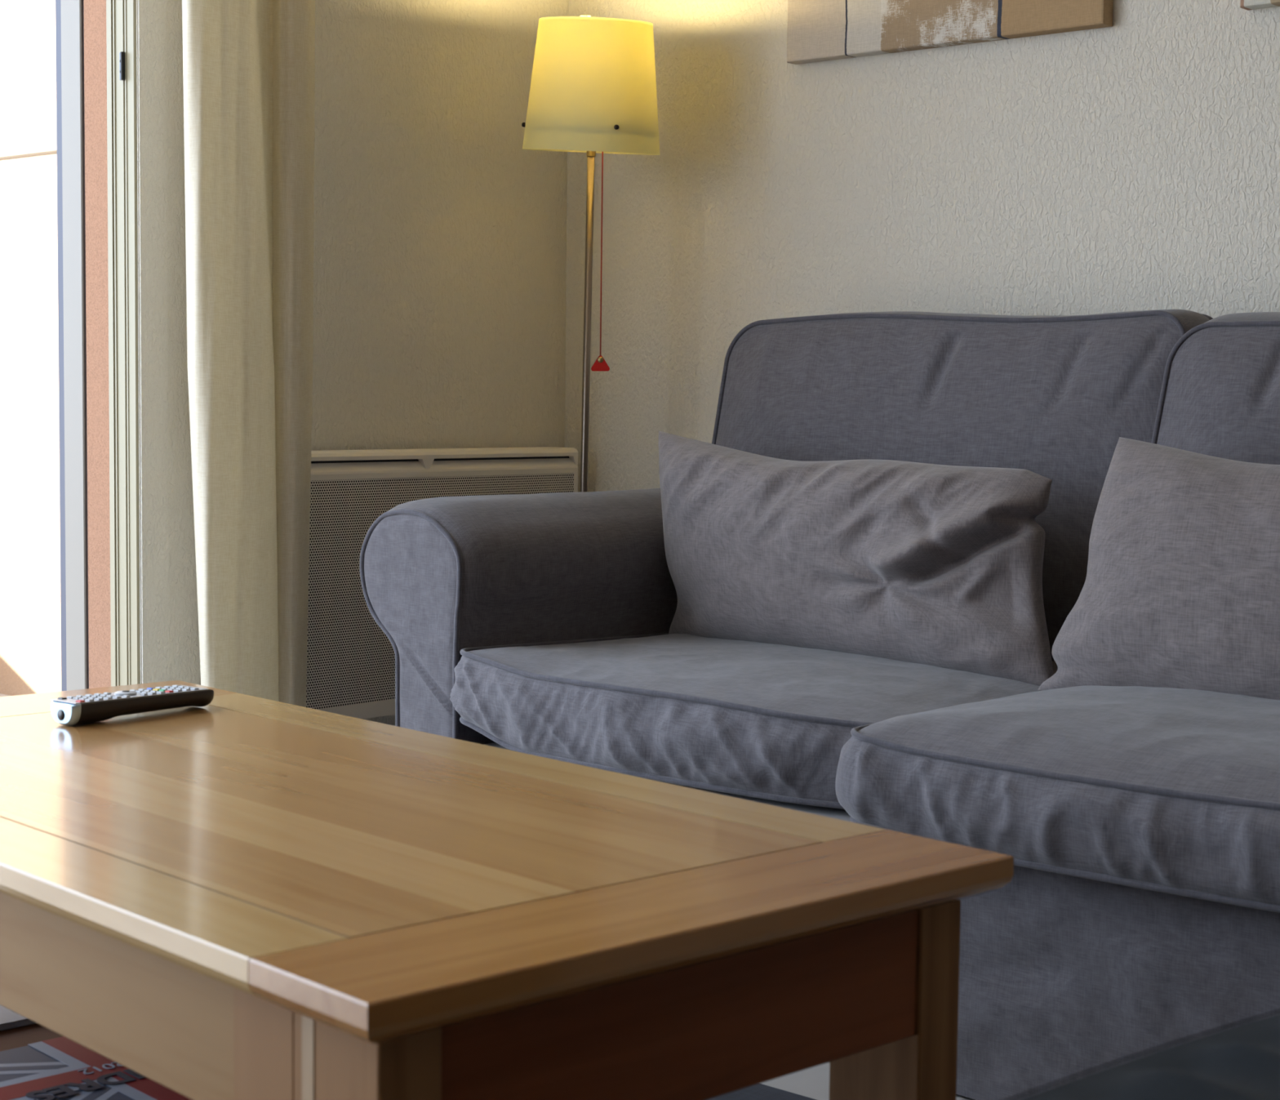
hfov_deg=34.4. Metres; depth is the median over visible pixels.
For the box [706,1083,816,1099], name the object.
rug
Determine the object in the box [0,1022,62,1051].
shelf
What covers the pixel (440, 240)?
wall
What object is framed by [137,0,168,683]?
trim
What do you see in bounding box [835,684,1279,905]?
seat cushion
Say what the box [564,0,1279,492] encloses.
wall
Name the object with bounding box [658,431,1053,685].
lumbar cushion
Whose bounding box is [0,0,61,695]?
window
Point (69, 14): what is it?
door frame
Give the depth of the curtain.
3.43 m
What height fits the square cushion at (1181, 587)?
0.369 m
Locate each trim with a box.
[0,150,57,159]
[83,0,111,688]
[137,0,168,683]
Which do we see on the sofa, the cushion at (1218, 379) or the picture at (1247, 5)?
the cushion at (1218, 379)
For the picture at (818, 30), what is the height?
0.660 m
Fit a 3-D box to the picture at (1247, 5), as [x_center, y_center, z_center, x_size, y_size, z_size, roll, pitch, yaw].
[1.199,-1.158,3.005,0.660,0.660,0.031,4,6,41]
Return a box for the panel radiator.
[306,446,577,719]
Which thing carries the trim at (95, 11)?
attached to the wall at (440, 240)
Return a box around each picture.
[786,0,1113,64]
[1240,0,1279,10]
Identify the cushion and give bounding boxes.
[449,633,1057,801]
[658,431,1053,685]
[715,309,1209,661]
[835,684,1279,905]
[1037,436,1279,699]
[1156,311,1279,464]
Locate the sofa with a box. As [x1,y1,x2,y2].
[359,309,1279,1099]
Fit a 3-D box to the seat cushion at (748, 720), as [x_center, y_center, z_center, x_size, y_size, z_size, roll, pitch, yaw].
[0.227,0.234,3.155,0.836,0.153,0.749,4,6,41]
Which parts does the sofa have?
arm panel, arm, seat frame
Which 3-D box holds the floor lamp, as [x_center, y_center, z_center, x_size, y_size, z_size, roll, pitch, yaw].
[-0.103,-0.203,3.865,0.270,1.556,0.254,4,6,41]
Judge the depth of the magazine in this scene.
2.32 m
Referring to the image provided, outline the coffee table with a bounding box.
[0,680,1013,1099]
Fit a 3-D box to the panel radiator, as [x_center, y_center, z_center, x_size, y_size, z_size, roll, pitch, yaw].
[-0.437,0.054,3.891,0.099,0.486,0.831,4,6,41]
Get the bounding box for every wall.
[136,0,568,725]
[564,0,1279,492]
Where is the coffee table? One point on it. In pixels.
(236, 895)
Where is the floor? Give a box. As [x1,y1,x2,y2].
[760,1061,975,1099]
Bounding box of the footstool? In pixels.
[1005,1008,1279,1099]
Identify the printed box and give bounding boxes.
[0,1035,191,1099]
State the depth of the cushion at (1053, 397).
3.31 m
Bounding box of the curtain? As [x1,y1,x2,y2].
[182,0,315,706]
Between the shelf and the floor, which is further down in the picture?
the floor
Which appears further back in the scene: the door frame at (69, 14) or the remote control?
the door frame at (69, 14)
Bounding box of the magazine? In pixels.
[0,1004,36,1030]
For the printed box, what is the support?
on the coffee table
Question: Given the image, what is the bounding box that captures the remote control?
[50,684,213,725]
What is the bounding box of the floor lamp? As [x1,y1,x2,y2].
[521,15,659,492]
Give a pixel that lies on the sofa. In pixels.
(1139, 910)

